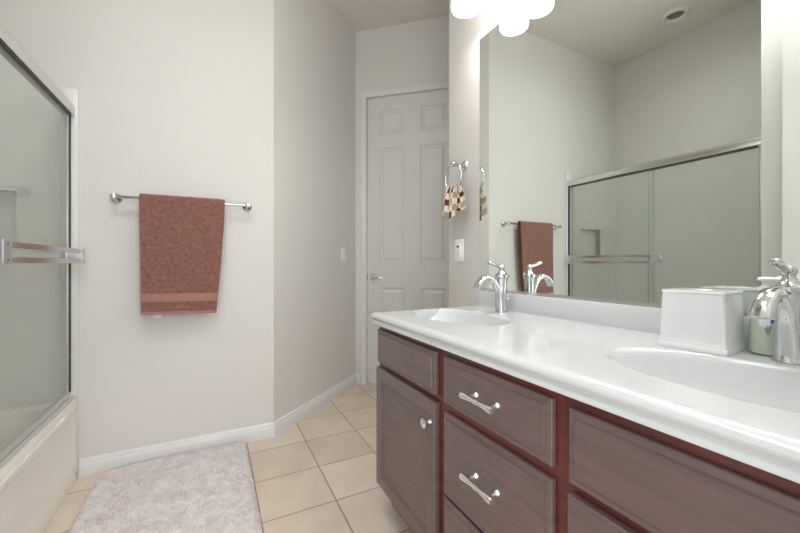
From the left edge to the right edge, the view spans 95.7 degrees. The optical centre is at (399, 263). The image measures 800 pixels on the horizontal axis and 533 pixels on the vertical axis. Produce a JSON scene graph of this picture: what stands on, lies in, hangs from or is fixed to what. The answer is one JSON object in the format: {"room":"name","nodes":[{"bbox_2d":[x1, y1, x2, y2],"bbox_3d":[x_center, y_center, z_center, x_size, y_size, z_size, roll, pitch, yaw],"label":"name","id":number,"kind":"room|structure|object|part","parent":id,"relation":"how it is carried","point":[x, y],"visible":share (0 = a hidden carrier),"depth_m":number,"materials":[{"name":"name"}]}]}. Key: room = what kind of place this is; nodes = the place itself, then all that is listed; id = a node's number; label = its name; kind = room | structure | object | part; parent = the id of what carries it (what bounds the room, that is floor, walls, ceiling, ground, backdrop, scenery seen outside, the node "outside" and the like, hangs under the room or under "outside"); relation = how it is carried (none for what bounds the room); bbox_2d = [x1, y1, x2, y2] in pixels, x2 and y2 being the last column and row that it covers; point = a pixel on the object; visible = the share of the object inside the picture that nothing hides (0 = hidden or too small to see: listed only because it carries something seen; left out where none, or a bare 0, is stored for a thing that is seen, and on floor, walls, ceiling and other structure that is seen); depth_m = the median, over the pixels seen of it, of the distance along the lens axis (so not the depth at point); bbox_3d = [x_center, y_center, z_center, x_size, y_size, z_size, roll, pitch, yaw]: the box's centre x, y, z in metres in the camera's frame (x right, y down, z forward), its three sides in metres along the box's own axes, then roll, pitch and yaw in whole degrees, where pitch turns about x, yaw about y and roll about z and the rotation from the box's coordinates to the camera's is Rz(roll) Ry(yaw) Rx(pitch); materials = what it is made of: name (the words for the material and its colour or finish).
{"room":"bathroom","nodes":[
{"label":"bathroom","id":0,"kind":"room"},
{"bbox_2d":[0,0,273,476],"bbox_3d":[-1.562,-0.480,1.812,1.756,3.020,0.120,0,0,-27],"label":"wall","id":1,"kind":"structure","parent":0,"point":[176,97],"depth_m":1.85,"materials":[{"name":"white paint"}]},
{"bbox_2d":[55,86,78,398],"bbox_3d":[-1.587,-0.100,1.725,0.084,1.477,0.012,0,0,-27],"label":"trim","id":2,"kind":"structure","parent":1,"relation":"attached to","point":[72,94],"depth_m":1.73,"materials":[{"name":"white paint"}]},
{"bbox_2d":[78,422,274,477],"bbox_3d":[-1.147,0.988,1.950,0.901,0.085,0.014,0,0,-27],"label":"baseboard","id":3,"kind":"structure","parent":1,"relation":"attached to","point":[103,463],"depth_m":1.91,"materials":[{"name":"white paint"}]},
{"bbox_2d":[109,193,251,210],"bbox_3d":[-1.136,-0.327,1.920,0.658,0.052,0.076,0,0,-27],"label":"towel bar","id":4,"kind":"object","parent":1,"relation":"attached to","point":[114,197],"visible":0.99,"depth_m":1.81,"materials":[{"name":"silver metal"}]},
{"bbox_2d":[139,193,224,318],"bbox_3d":[-1.129,-0.037,1.892,0.386,0.630,0.065,0,0,-26],"label":"bath towel","id":5,"kind":"object","parent":4,"relation":"hanging from","point":[181,237],"visible":1,"depth_m":1.87,"materials":[{"name":"brown fabric"}]},
{"bbox_2d":[43,383,411,532],"bbox_3d":[0.554,1.080,0.454,4.400,0.100,6.300,0,0,-27],"label":"floor","id":6,"kind":"structure","parent":0,"point":[318,475],"depth_m":1.73,"materials":[{"name":"tile"}]},
{"bbox_2d":[0,398,76,532],"bbox_3d":[-1.579,0.835,0.976,0.755,0.390,1.346,0,0,-27],"label":"bathtub","id":7,"kind":"object","parent":6,"relation":"on","point":[37,479],"visible":0.9,"depth_m":1.42,"materials":[{"name":"white ceramic"}]},
{"bbox_2d":[0,23,84,468],"bbox_3d":[-1.250,-0.060,1.139,0.096,1.398,1.338,0,0,-27],"label":"shower door","id":8,"kind":"structure","parent":7,"relation":"on","point":[11,50],"depth_m":1.62,"materials":[{"name":"silver metal"}]},
{"bbox_2d":[67,441,262,532],"bbox_3d":[-0.949,1.011,1.492,0.671,0.038,0.970,0,0,-27],"label":"bath rug","id":9,"kind":"object","parent":6,"relation":"on","point":[207,490],"visible":1,"depth_m":1.55,"materials":[{"name":"white fabric"}]},
{"bbox_2d":[376,326,799,532],"bbox_3d":[0.436,0.638,1.002,0.604,0.784,1.340,0,0,-27],"label":"vanity cabinet","id":10,"kind":"object","parent":6,"relation":"on","point":[463,445],"visible":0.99,"depth_m":0.76,"materials":[{"name":"red wood"}]},
{"bbox_3d":[0.011,0.652,1.281,0.019,0.469,0.437,0,0,-27],"label":"door","id":11,"kind":"part","parent":10,"relation":"part of","materials":[{"name":"brown wood"}]},
{"bbox_3d":[0.079,0.482,1.095,0.030,0.029,0.029,0,0,-27],"label":"knob","id":12,"kind":"part","parent":10,"relation":"part of","materials":[{"name":"silver metal"}]},
{"bbox_3d":[0.216,0.780,0.882,0.019,0.214,0.377,0,0,-27],"label":"drawer","id":13,"kind":"part","parent":10,"relation":"part of","materials":[{"name":"brown wood"}]},
{"bbox_3d":[0.176,0.533,0.900,0.036,0.017,0.017,0,0,-27],"label":"post","id":14,"kind":"part","parent":10,"relation":"part of","materials":[{"name":"silver metal"}]},
{"bbox_3d":[0.176,0.330,0.900,0.036,0.017,0.017,0,0,-27],"label":"post","id":15,"kind":"part","parent":10,"relation":"part of","materials":[{"name":"silver metal"}]},
{"bbox_3d":[0.180,0.533,0.859,0.018,0.018,0.114,0,0,-27],"label":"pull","id":16,"kind":"part","parent":10,"relation":"part of","materials":[{"name":"silver metal"}]},
{"bbox_3d":[0.180,0.330,0.859,0.018,0.018,0.114,0,0,-27],"label":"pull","id":17,"kind":"part","parent":10,"relation":"part of","materials":[{"name":"silver metal"}]},
{"bbox_3d":[0.211,0.533,0.833,0.036,0.017,0.017,0,0,-27],"label":"post","id":18,"kind":"part","parent":10,"relation":"part of","materials":[{"name":"silver metal"}]},
{"bbox_3d":[0.211,0.330,0.833,0.036,0.017,0.017,0,0,-27],"label":"post","id":19,"kind":"part","parent":10,"relation":"part of","materials":[{"name":"silver metal"}]},
{"bbox_3d":[0.216,0.546,0.882,0.019,0.236,0.377,0,0,-27],"label":"drawer","id":20,"kind":"part","parent":10,"relation":"part of","materials":[{"name":"brown wood"}]},
{"bbox_3d":[0.216,0.335,0.882,0.019,0.135,0.377,0,0,-27],"label":"drawer","id":21,"kind":"part","parent":10,"relation":"part of","materials":[{"name":"brown wood"}]},
{"bbox_2d":[370,290,799,483],"bbox_3d":[0.442,0.231,1.030,0.574,0.206,1.383,0,0,-27],"label":"countertop","id":22,"kind":"structure","parent":10,"relation":"on","point":[743,406],"depth_m":0.77,"materials":[{"name":"white stone"}]},
{"bbox_2d":[473,261,508,312],"bbox_3d":[0.378,0.096,1.483,0.179,0.212,0.058,0,0,-27],"label":"faucet","id":23,"kind":"object","parent":22,"relation":"on","point":[499,284],"visible":1,"depth_m":1.49,"materials":[{"name":"silver metal"}]},
{"bbox_3d":[0.366,0.122,1.477,0.152,0.154,0.047,0,0,-27],"label":"spout","id":24,"kind":"part","parent":23,"relation":"part of","materials":[{"name":"silver metal"}]},
{"bbox_3d":[0.396,0.008,1.492,0.086,0.036,0.024,0,0,-27],"label":"lever","id":25,"kind":"part","parent":23,"relation":"part of","materials":[{"name":"silver metal"}]},
{"bbox_2d":[658,288,746,356],"bbox_3d":[0.727,0.133,0.873,0.134,0.138,0.134,0,0,-32],"label":"tissue box","id":26,"kind":"object","parent":22,"relation":"on","point":[709,321],"visible":1,"depth_m":0.83,"materials":[{"name":"white ceramic"}]},
{"bbox_2d":[747,258,799,365],"bbox_3d":[0.752,0.096,0.718,0.179,0.212,0.058,0,0,-27],"label":"faucet","id":27,"kind":"object","parent":22,"relation":"on","point":[779,302],"visible":1,"depth_m":0.72,"materials":[{"name":"silver metal"}]},
{"bbox_3d":[0.740,0.122,0.711,0.152,0.154,0.047,0,0,-27],"label":"spout","id":28,"kind":"part","parent":27,"relation":"part of","materials":[{"name":"silver metal"}]},
{"bbox_3d":[0.770,0.008,0.727,0.086,0.036,0.024,0,0,-27],"label":"lever","id":29,"kind":"part","parent":27,"relation":"part of","materials":[{"name":"silver metal"}]},
{"bbox_2d":[749,277,799,355],"bbox_3d":[0.821,0.116,0.795,0.058,0.172,0.082,0,0,-27],"label":"soap dispenser","id":30,"kind":"object","parent":22,"relation":"on","point":[761,331],"visible":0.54,"depth_m":0.79,"materials":[{"name":"translucent green plastic"},{"name":"liquid soap"},{"name":"white plastic"}]},
{"bbox_3d":[0.368,0.658,0.587,0.019,0.457,0.211,0,0,-27],"label":"door","id":31,"kind":"part","parent":10,"relation":"part of","materials":[{"name":"brown wood"}]},
{"bbox_2d":[274,0,355,420],"bbox_3d":[-0.601,-0.480,2.712,0.120,3.020,1.139,0,0,22],"label":"wall","id":32,"kind":"structure","parent":0,"point":[315,45],"depth_m":2.54,"materials":[{"name":"white paint"}]},
{"bbox_2d":[274,374,355,436],"bbox_3d":[-0.561,0.988,2.629,0.014,0.085,1.024,0,0,22],"label":"baseboard","id":33,"kind":"structure","parent":32,"relation":"attached to","point":[288,420],"depth_m":2.50,"materials":[{"name":"white paint"}]},
{"bbox_2d":[341,247,345,261],"bbox_3d":[-0.451,-0.070,2.914,0.010,0.116,0.070,0,0,22],"label":"light switch","id":34,"kind":"object","parent":32,"relation":"attached to","point":[343,250],"visible":1,"depth_m":2.90,"materials":[{"name":"white plastic"}]},
{"bbox_2d":[330,0,448,31],"bbox_3d":[-0.105,-2.040,1.734,4.400,0.100,3.420,0,0,-27],"label":"ceiling","id":35,"kind":"structure","parent":0,"point":[362,15],"depth_m":2.86,"materials":[{"name":"beige paint"}]},
{"bbox_2d":[356,16,448,373],"bbox_3d":[0.699,-0.480,2.886,2.200,3.020,0.120,0,0,15],"label":"wall","id":36,"kind":"structure","parent":0,"point":[417,52],"depth_m":3.02,"materials":[{"name":"white paint"}]},
{"bbox_2d":[356,374,359,383],"bbox_3d":[-0.362,0.988,3.096,0.041,0.085,0.014,0,0,15],"label":"baseboard","id":37,"kind":"structure","parent":36,"relation":"attached to","point":[357,375],"depth_m":3.09,"materials":[{"name":"white paint"}]},
{"bbox_2d":[360,81,448,384],"bbox_3d":[0.111,-0.217,3.033,0.903,2.495,0.136,0,0,15],"label":"trim","id":38,"kind":"structure","parent":36,"relation":"attached to","point":[364,96],"depth_m":3.08,"materials":[{"name":"white paint"}]},
{"bbox_2d":[367,89,448,382],"bbox_3d":[0.096,-0.195,2.982,0.790,2.425,0.097,0,0,15],"label":"door","id":39,"kind":"structure","parent":36,"relation":"in","point":[408,134],"depth_m":3.01,"materials":[{"name":"white paint"}]},
{"bbox_3d":[-0.202,0.115,3.042,0.128,0.062,0.061,0,0,15],"label":"lever handle","id":40,"kind":"part","parent":39,"relation":"part of","materials":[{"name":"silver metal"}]},
{"bbox_2d":[449,0,525,307],"bbox_3d":[1.417,-0.480,1.673,1.748,3.020,1.639,0,0,-27],"label":"wall","id":41,"kind":"structure","parent":0,"point":[465,34],"depth_m":1.85,"materials":[{"name":"white paint"}]},
{"bbox_2d":[445,160,467,187],"bbox_3d":[0.295,-0.448,1.845,0.090,0.164,0.144,0,0,-27],"label":"towel ring","id":42,"kind":"object","parent":41,"relation":"attached to","point":[463,166],"visible":0.96,"depth_m":1.84,"materials":[{"name":"silver metal"}]},
{"bbox_2d":[442,185,465,218],"bbox_3d":[0.266,-0.313,1.834,0.065,0.176,0.135,0,0,-27],"label":"hand towel","id":43,"kind":"object","parent":42,"relation":"hanging from","point":[454,198],"visible":1,"depth_m":1.80,"materials":[{"name":"fabric"}]},
{"bbox_2d":[455,239,463,261],"bbox_3d":[0.309,-0.068,1.905,0.012,0.116,0.070,0,0,-27],"label":"light switch","id":44,"kind":"object","parent":41,"relation":"attached to","point":[459,244],"visible":1,"depth_m":1.89,"materials":[{"name":"white plastic"}]},
{"bbox_2d":[451,0,481,17],"bbox_3d":[0.399,-1.254,1.506,0.216,0.232,0.425,0,0,-27],"label":"vanity light","id":45,"kind":"object","parent":41,"relation":"attached to","point":[460,8],"visible":1,"depth_m":1.67,"materials":[{"name":"white glass"}]},
{"bbox_2d":[476,290,749,347],"bbox_3d":[0.691,0.166,1.151,0.020,0.076,1.371,0,0,-27],"label":"backsplash","id":46,"kind":"structure","parent":41,"relation":"attached to","point":[632,317],"depth_m":1.23,"materials":[{"name":"white stone"}]},
{"bbox_2d":[480,0,799,315],"bbox_3d":[0.698,-0.479,1.151,0.010,1.212,1.360,0,0,-27],"label":"wall mirror","id":47,"kind":"object","parent":41,"relation":"attached to","point":[631,151],"visible":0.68,"depth_m":1.09,"materials":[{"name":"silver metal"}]}
]}

